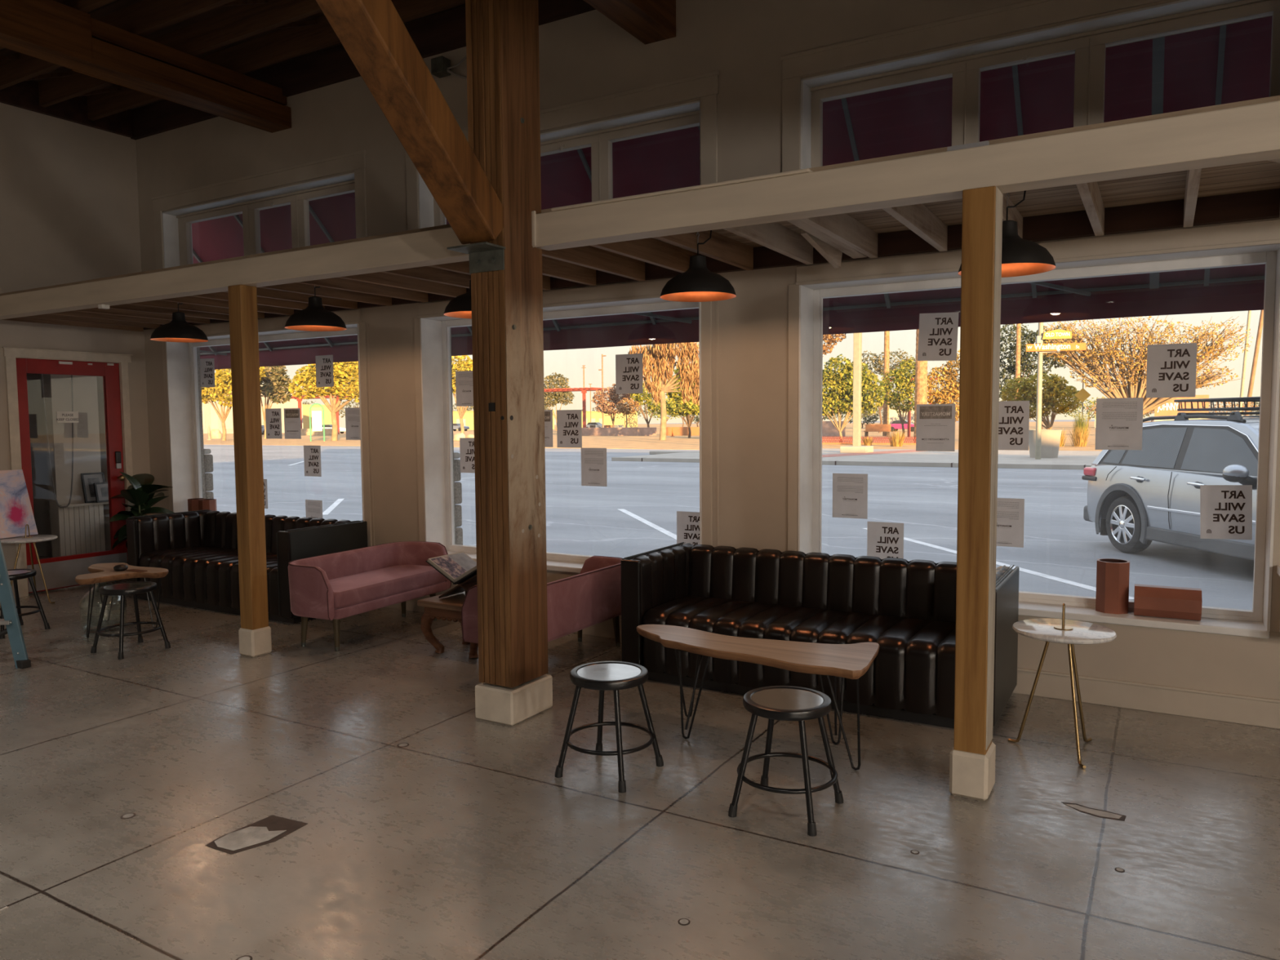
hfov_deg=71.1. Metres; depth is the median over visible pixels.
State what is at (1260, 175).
deck
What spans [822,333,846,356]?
tree
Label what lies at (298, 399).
pergola
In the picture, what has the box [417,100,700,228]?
window
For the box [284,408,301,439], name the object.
poster
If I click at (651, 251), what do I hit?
joist
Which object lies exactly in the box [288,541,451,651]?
settee
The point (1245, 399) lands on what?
roof rack
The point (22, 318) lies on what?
trim
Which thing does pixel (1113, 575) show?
vase
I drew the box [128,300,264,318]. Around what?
joist
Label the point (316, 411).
notice board
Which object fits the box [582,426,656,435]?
wall
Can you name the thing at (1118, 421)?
poster
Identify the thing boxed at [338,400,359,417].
tree
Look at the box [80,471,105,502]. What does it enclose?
framed picture
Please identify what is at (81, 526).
wainscot
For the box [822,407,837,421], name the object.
tree
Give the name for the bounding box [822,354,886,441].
tree
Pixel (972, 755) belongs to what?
wooden post
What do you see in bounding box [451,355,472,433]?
tree
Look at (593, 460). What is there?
poster
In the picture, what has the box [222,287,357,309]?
joist
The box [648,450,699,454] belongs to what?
wheel stop
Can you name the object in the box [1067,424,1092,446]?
ornamental grass
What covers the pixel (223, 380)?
tree
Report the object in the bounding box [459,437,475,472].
poster
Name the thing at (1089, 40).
window
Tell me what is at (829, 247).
board
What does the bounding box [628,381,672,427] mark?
tree
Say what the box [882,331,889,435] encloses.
trunk
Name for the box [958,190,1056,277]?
pendant lamp
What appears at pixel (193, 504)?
vase
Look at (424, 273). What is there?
joist
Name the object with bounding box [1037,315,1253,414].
tree
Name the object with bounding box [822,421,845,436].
wall
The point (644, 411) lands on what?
tree
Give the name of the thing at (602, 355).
light
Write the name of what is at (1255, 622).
window
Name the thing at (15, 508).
abstract canvas
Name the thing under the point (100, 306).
sensor
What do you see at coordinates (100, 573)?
side table
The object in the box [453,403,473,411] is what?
tree
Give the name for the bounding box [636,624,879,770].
table
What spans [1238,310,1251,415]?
leaning pole
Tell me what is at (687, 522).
poster
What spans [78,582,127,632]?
glass jug
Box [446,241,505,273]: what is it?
bracket
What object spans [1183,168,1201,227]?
joist
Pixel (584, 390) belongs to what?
pergola
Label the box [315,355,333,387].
poster
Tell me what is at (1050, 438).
concrete planter
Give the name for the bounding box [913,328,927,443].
trunk
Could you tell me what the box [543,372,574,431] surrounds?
tree
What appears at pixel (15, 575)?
metal stool
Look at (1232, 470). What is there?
mirror
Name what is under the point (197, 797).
floor
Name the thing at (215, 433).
boulder
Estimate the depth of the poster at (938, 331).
5.57 m
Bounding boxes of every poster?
[200,358,214,387]
[263,479,267,508]
[265,408,282,438]
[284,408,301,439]
[303,445,321,476]
[305,499,322,519]
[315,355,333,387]
[345,407,359,439]
[455,370,473,406]
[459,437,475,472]
[544,409,552,447]
[556,409,582,448]
[581,448,607,486]
[615,353,643,394]
[676,511,699,545]
[832,473,867,519]
[866,521,903,559]
[915,404,955,451]
[917,311,958,360]
[996,497,1024,547]
[998,400,1029,450]
[1094,397,1143,449]
[1146,342,1196,397]
[1200,484,1252,539]
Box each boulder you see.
[210,429,222,438]
[453,432,466,440]
[466,434,474,437]
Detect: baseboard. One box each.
[11,582,15,598]
[384,595,1279,728]
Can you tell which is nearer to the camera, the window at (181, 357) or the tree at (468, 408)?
the window at (181, 357)
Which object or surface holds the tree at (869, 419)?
on the sidewalk at (677, 442)
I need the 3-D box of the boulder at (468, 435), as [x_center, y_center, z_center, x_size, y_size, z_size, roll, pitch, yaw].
[-16.364,-4.060,87.035,1.346,0.814,1.003,2,4,30]
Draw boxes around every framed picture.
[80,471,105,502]
[93,482,108,502]
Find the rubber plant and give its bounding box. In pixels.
[109,471,173,564]
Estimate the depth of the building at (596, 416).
202.95 m
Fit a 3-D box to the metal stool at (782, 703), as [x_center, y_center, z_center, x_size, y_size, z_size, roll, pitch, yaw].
[0.603,1.123,3.673,0.409,0.467,0.409,2,4,30]
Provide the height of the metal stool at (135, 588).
0.467 m
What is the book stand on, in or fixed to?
on the side table at (449, 608)
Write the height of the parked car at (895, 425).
1.475 m
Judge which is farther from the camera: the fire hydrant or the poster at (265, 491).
the fire hydrant
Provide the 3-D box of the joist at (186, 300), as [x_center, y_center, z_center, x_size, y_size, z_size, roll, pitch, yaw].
[-3.495,-1.512,7.454,0.042,0.144,1.430,2,4,30]
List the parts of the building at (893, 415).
door panel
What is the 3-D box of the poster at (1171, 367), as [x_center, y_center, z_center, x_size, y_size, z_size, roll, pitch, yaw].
[2.940,-0.605,4.953,0.236,0.295,0.002,2,4,30]
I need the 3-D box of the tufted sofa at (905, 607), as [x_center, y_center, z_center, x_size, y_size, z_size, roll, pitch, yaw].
[1.030,0.861,5.363,2.190,0.758,0.825,2,4,30]
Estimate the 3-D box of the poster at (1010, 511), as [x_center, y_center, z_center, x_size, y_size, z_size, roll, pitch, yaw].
[2.208,0.257,5.442,0.236,0.295,0.001,2,4,30]
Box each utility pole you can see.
[581,364,586,387]
[588,383,591,422]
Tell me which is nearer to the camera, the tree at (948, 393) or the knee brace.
the knee brace
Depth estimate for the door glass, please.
9.87 m
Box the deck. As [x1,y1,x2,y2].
[0,95,1279,295]
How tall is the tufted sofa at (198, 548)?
0.758 m
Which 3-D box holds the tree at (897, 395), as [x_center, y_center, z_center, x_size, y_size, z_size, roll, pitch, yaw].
[54.830,-15.736,199.677,14.384,7.611,9.710,2,4,30]
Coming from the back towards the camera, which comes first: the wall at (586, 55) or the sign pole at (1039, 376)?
the sign pole at (1039, 376)
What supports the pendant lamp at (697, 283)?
hanging from the deck
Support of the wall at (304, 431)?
on the sidewalk at (677, 442)
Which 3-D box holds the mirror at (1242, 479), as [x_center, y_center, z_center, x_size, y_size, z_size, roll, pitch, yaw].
[6.194,-0.013,9.263,0.292,0.206,0.240,-1,4,-6]
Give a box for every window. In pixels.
[162,172,355,268]
[165,323,364,521]
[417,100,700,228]
[419,297,702,573]
[798,244,1279,638]
[800,0,1279,168]
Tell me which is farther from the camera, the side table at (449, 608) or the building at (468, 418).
the building at (468, 418)
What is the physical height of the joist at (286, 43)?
0.220 m
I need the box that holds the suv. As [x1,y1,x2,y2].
[1081,396,1260,560]
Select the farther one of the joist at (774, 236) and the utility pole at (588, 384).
the utility pole at (588, 384)
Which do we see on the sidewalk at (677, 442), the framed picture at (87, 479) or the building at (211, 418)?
the building at (211, 418)
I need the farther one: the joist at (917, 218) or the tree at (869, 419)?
the tree at (869, 419)
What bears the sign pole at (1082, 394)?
on the sidewalk at (677, 442)
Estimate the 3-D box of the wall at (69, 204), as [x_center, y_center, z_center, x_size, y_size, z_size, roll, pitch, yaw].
[-10.909,-0.984,-0.348,0.150,5.620,22.530,2,4,30]
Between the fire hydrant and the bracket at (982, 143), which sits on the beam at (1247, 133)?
the bracket at (982, 143)
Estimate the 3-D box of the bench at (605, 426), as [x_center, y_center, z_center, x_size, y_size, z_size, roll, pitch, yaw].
[-4.381,-6.740,119.312,1.233,1.156,0.640,2,4,30]
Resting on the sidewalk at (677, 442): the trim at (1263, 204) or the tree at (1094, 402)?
the tree at (1094, 402)
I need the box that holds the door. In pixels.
[1,346,134,597]
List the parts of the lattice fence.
rail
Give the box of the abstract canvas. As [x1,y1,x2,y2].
[0,469,38,538]
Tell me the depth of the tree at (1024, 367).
91.86 m
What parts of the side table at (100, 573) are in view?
hairpin leg, hairpin leg, hairpin leg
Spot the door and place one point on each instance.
(59, 572)
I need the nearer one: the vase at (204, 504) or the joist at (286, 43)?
the joist at (286, 43)
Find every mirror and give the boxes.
[1222,464,1248,476]
[1222,474,1257,488]
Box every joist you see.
[0,0,114,48]
[0,0,235,89]
[25,314,159,328]
[38,0,322,107]
[47,311,171,324]
[72,307,209,324]
[86,0,465,120]
[109,303,229,320]
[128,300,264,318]
[157,296,293,315]
[189,292,324,310]
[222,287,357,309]
[260,282,391,306]
[297,277,427,302]
[338,271,466,297]
[381,266,471,288]
[428,260,550,290]
[542,245,644,280]
[542,255,595,285]
[591,237,697,273]
[654,230,753,270]
[723,222,813,264]
[798,213,877,257]
[882,203,947,251]
[1002,193,1022,238]
[1075,181,1104,235]
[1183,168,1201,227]
[1266,158,1279,163]
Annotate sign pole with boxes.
[1035,322,1043,459]
[1075,370,1090,424]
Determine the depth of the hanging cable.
9.29 m
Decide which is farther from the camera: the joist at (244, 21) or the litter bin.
the litter bin
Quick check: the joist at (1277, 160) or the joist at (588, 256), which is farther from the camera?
the joist at (588, 256)
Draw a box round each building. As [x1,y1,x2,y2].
[201,385,303,433]
[302,404,332,428]
[453,410,555,430]
[581,410,637,427]
[888,407,914,423]
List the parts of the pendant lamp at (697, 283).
lamp shade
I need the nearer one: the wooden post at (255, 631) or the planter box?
the planter box
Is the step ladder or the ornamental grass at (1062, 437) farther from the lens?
the ornamental grass at (1062, 437)
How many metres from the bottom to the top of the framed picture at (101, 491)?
0.220 m
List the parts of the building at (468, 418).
door panel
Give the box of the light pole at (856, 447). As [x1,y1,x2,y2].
[840,333,873,453]
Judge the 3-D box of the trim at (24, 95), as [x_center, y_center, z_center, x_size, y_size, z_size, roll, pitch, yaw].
[-10.851,-2.950,-0.551,0.050,0.270,22.480,2,4,30]
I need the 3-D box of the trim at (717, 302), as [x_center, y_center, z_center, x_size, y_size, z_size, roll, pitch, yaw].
[-0.900,-0.151,6.930,3.325,2.300,0.004,2,4,30]
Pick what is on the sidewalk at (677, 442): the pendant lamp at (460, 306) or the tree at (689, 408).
the tree at (689, 408)
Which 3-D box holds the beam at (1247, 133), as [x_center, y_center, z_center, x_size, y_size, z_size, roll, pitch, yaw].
[0.606,-1.302,4.152,15.200,0.192,0.155,2,4,30]
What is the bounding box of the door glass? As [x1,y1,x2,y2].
[26,373,111,557]
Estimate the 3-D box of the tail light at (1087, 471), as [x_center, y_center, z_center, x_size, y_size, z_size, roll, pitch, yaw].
[6.135,-0.113,12.063,0.195,0.115,0.265,-1,4,-6]
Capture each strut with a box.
[26,71,72,80]
[78,86,121,96]
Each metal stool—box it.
[0,568,49,639]
[90,581,170,659]
[555,661,663,792]
[728,685,843,835]
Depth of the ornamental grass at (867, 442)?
57.23 m
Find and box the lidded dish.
[113,564,128,571]
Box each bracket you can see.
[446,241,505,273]
[946,140,989,151]
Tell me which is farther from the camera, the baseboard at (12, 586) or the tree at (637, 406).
the tree at (637, 406)
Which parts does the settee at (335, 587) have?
leg, leg, leg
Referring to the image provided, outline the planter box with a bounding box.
[1133,583,1202,620]
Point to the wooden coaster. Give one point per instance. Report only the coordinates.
(130, 570)
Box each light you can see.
[598,354,606,427]
[1083,466,1096,475]
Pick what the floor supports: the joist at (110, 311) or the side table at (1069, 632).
the side table at (1069, 632)
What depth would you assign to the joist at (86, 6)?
6.42 m
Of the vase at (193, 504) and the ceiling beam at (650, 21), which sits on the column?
the ceiling beam at (650, 21)
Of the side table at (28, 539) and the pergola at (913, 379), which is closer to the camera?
the side table at (28, 539)
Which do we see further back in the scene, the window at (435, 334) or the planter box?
the window at (435, 334)
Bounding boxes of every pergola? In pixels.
[290,395,348,434]
[543,386,607,427]
[883,376,937,436]
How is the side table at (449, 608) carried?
on the floor
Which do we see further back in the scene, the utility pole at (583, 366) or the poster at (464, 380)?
the utility pole at (583, 366)
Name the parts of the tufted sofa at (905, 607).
panel, panel, armrest, seat, backrest, panel, armrest, panel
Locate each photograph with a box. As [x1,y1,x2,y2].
[87,477,99,497]
[100,487,108,497]
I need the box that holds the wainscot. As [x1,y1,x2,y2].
[57,502,108,556]
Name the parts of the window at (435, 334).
sill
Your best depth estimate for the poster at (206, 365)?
9.25 m
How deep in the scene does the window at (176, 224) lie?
8.61 m
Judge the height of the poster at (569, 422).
0.295 m
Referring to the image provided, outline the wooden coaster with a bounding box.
[125,568,147,572]
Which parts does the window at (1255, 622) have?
sill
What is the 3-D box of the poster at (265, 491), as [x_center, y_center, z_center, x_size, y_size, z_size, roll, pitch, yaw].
[-3.801,0.136,8.946,0.236,0.295,0.002,2,4,30]
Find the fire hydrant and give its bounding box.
[206,425,212,439]
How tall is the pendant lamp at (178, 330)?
0.410 m
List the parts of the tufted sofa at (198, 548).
panel, armrest, seat, backrest, panel, armrest, panel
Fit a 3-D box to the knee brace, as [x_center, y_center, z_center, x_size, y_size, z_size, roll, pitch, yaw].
[-1.229,-2.060,3.825,0.225,1.797,1.825,2,4,30]
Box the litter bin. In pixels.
[612,425,623,427]
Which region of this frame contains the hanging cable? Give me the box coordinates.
[40,373,73,507]
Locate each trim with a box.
[0,80,133,137]
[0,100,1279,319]
[1,316,143,331]
[130,0,595,139]
[143,188,1279,329]
[151,0,1279,632]
[367,301,719,546]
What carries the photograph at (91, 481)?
attached to the framed picture at (87, 479)
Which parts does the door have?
kick plate, knob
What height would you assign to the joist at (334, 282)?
0.144 m
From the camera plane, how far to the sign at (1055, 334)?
33.42 m
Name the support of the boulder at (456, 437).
on the sidewalk at (677, 442)
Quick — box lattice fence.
[822,436,915,444]
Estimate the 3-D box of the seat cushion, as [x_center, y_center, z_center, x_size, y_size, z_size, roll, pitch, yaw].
[-2.032,0.795,6.815,0.466,0.116,1.212,1,4,26]
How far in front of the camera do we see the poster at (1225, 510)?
4.87 m
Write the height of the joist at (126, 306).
0.144 m
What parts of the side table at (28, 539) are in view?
leg, loop handle, leg, leg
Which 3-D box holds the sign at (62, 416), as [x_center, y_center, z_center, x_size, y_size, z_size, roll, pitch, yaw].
[-5.583,-0.614,8.732,0.003,0.110,0.207,2,4,30]
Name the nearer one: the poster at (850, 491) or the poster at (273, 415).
the poster at (850, 491)
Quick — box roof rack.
[1173,396,1260,411]
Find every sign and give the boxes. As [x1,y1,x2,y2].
[56,411,79,422]
[1026,342,1086,353]
[1035,328,1071,343]
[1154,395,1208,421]
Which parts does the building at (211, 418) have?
door panel, door panel, door panel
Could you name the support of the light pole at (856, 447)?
on the sidewalk at (1007, 459)
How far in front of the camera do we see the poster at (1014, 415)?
5.38 m
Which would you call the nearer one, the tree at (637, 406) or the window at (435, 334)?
the window at (435, 334)
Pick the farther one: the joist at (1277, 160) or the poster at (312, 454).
the poster at (312, 454)
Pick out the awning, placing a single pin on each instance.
(1230, 63)
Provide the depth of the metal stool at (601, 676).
4.03 m
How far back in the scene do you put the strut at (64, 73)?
7.92 m
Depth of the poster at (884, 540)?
5.81 m
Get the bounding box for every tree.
[201,366,266,440]
[259,365,293,439]
[286,361,359,440]
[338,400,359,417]
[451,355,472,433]
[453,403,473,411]
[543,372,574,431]
[591,383,632,427]
[591,395,660,427]
[615,397,639,427]
[627,342,699,439]
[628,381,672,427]
[646,406,681,420]
[665,366,699,438]
[665,397,685,426]
[687,413,699,426]
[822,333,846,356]
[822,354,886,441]
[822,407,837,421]
[826,391,875,420]
[844,408,879,427]
[852,348,915,432]
[861,395,915,420]
[880,356,915,435]
[927,349,959,422]
[999,323,1078,398]
[1000,372,1081,429]
[1022,390,1087,429]
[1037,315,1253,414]
[1066,395,1103,427]
[1084,401,1258,415]
[1211,401,1259,416]
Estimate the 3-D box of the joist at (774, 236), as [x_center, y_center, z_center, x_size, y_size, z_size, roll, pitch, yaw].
[0.709,-1.383,5.006,0.042,0.144,1.430,2,4,30]
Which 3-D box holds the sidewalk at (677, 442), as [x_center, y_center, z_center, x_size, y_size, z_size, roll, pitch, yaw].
[69.395,-13.255,217.867,420.000,0.020,352.990,2,4,30]
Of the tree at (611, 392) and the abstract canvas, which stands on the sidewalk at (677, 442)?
the tree at (611, 392)
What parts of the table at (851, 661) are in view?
hairpin leg, hairpin leg, hairpin leg, hairpin leg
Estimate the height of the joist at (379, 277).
0.144 m
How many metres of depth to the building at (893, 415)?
148.48 m
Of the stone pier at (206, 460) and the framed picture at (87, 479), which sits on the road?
the stone pier at (206, 460)
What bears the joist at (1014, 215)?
attached to the deck
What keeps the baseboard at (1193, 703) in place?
attached to the wall at (586, 55)
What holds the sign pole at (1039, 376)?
on the sidewalk at (1007, 459)
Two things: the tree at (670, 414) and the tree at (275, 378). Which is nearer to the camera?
the tree at (275, 378)
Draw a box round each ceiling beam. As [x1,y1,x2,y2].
[0,0,291,133]
[583,0,675,44]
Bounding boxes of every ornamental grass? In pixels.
[862,435,875,445]
[887,430,909,446]
[1054,428,1067,446]
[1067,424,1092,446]
[1071,411,1091,444]
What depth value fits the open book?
6.20 m
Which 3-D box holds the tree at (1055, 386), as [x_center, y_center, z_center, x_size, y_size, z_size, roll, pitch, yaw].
[27.077,-4.895,60.499,5.122,4.788,2.453,1,4,25]
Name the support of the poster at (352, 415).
attached to the window at (181, 357)
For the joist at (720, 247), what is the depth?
5.36 m
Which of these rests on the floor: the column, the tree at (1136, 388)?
the column
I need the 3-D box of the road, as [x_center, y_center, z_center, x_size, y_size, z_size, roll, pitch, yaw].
[134.580,-20.993,329.399,420.000,0.304,694.159,2,4,30]
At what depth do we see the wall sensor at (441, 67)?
6.98 m
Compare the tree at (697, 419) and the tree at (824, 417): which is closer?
the tree at (697, 419)
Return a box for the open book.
[425,551,476,584]
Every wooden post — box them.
[227,284,271,657]
[949,186,1003,800]
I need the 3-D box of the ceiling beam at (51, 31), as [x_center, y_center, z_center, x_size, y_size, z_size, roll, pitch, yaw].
[-6.644,-2.909,2.244,0.270,0.346,13.530,2,4,30]
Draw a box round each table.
[0,524,57,607]
[75,562,168,638]
[417,591,478,657]
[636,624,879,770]
[1008,603,1116,768]
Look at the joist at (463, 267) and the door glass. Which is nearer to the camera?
the joist at (463, 267)
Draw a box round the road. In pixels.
[203,419,1253,609]
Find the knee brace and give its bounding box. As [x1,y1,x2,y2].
[315,0,503,244]
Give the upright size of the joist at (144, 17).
0.220 m
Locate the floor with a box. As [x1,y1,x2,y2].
[0,555,1279,959]
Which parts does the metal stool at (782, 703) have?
leg, leg, seat, seat panel, leg, leg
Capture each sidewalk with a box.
[203,421,1153,450]
[611,448,1102,469]
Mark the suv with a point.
(1136, 498)
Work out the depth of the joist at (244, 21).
7.04 m
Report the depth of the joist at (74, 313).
8.27 m
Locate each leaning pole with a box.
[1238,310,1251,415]
[1244,310,1263,415]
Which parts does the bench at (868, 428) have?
leg, seat, backrest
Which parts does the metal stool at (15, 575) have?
leg, leg, seat panel, seat, leg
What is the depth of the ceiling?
7.18 m
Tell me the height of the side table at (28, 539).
0.717 m
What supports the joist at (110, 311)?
attached to the deck
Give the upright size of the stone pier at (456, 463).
2.700 m
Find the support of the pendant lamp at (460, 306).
hanging from the deck
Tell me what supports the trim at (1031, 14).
attached to the wall at (586, 55)
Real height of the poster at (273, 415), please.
0.295 m
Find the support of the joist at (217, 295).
attached to the deck
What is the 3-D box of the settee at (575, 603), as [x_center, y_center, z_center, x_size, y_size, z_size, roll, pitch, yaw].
[-0.557,0.905,5.960,0.513,0.616,1.348,2,4,30]
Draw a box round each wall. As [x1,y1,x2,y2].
[0,102,151,582]
[135,0,1279,699]
[301,428,332,435]
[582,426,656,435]
[666,426,699,435]
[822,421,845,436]
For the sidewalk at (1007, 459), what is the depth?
35.87 m
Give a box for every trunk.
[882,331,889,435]
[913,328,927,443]
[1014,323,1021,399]
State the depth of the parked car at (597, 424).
165.84 m
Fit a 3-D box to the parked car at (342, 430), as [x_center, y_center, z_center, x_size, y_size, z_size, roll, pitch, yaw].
[-49.921,-8.223,144.641,5.200,1.475,1.900,2,4,30]
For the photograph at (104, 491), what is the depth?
9.95 m
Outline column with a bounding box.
[465,0,552,725]
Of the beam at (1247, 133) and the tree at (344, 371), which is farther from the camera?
the tree at (344, 371)
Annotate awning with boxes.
[191,16,1271,369]
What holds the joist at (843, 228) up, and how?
attached to the deck
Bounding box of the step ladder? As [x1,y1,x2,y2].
[0,540,31,668]
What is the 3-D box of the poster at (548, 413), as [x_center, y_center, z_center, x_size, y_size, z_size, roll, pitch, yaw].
[-0.793,-0.411,7.149,0.236,0.295,0.002,2,4,30]
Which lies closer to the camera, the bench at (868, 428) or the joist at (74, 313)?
the joist at (74, 313)
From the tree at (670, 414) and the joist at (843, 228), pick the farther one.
the tree at (670, 414)
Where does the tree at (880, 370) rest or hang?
on the sidewalk at (677, 442)
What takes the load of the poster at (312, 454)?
attached to the window at (181, 357)
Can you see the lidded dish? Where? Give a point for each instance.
(122, 566)
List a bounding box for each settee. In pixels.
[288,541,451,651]
[461,555,622,646]
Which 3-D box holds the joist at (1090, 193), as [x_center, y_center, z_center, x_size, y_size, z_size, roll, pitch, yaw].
[2.110,-1.340,4.190,0.042,0.144,1.430,2,4,30]
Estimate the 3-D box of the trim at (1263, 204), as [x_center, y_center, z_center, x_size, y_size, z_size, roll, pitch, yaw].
[1.380,-1.426,5.475,15.200,0.131,0.059,2,4,30]
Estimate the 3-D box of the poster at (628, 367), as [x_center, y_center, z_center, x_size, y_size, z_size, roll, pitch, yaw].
[-0.081,-0.795,6.706,0.236,0.295,0.002,2,4,30]
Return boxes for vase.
[187,497,205,511]
[198,498,217,511]
[1095,558,1129,614]
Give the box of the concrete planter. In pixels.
[1028,429,1062,457]
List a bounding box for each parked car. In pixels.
[261,425,264,435]
[321,424,346,433]
[453,423,469,431]
[586,422,604,427]
[888,420,914,431]
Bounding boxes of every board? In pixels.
[309,403,324,441]
[786,219,866,268]
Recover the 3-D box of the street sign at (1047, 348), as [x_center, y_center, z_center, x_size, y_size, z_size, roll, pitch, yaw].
[15.563,-4.938,33.532,2.080,0.349,0.193,0,4,13]
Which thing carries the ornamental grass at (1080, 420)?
on the sidewalk at (677, 442)
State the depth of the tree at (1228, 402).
110.37 m
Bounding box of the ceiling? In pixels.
[0,0,465,109]
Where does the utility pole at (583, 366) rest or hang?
on the sidewalk at (677, 442)
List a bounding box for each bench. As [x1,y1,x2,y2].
[604,425,612,427]
[863,424,890,436]
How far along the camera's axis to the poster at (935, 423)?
5.61 m
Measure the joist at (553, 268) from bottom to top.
0.144 m
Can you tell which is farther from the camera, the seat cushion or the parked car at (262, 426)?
the parked car at (262, 426)
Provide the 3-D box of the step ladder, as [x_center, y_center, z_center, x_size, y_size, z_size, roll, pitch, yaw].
[-4.899,0.331,6.033,1.647,1.840,0.646,-1,4,-8]
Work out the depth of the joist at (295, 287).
6.92 m
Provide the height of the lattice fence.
0.534 m
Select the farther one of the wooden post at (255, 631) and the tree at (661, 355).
the tree at (661, 355)
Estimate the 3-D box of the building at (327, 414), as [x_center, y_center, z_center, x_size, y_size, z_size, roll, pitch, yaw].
[-79.466,-14.079,203.272,14.583,5.888,12.400,2,4,30]
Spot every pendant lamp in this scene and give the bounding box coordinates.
[150,302,208,342]
[284,285,346,331]
[444,280,471,318]
[660,230,736,302]
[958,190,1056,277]
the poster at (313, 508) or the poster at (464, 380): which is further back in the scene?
the poster at (313, 508)
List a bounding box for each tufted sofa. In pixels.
[125,509,367,623]
[620,542,1019,728]
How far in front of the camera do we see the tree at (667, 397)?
232.45 m
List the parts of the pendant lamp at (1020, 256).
lamp shade, cord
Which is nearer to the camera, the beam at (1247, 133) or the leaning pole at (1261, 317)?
the beam at (1247, 133)
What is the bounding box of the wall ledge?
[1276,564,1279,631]
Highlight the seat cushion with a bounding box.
[328,564,446,608]
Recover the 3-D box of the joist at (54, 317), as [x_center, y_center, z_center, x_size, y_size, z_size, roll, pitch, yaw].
[-5.246,-1.566,8.473,0.042,0.144,1.430,2,4,30]
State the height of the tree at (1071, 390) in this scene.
5.337 m
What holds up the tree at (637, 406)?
on the sidewalk at (677, 442)
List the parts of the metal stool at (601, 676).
leg, leg, seat, seat panel, leg, leg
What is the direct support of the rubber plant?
on the floor
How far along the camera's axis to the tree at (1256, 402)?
145.43 m
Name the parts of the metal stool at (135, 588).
leg, leg, seat, seat panel, leg, leg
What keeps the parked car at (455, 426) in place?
on the sidewalk at (677, 442)
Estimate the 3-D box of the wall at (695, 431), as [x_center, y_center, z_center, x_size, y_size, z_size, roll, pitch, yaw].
[5.312,-5.502,100.946,6.155,0.959,0.400,2,4,30]
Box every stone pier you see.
[196,346,213,498]
[449,327,462,545]
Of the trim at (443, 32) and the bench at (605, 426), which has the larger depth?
the bench at (605, 426)
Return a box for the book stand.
[438,573,476,598]
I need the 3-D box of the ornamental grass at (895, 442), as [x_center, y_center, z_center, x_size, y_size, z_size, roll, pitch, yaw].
[15.816,-2.636,55.093,1.412,1.134,1.430,2,4,30]
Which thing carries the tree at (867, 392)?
on the sidewalk at (677, 442)
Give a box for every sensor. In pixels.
[97,304,109,309]
[431,55,466,79]
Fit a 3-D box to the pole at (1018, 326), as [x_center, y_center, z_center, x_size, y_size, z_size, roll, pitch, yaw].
[29.259,-9.359,69.270,0.395,12.466,0.406,2,4,30]
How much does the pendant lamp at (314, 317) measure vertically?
0.410 m
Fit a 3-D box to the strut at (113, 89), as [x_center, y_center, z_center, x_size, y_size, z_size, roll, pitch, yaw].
[-5.008,-3.596,8.286,0.035,0.188,0.387,2,5,33]
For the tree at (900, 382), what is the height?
6.970 m

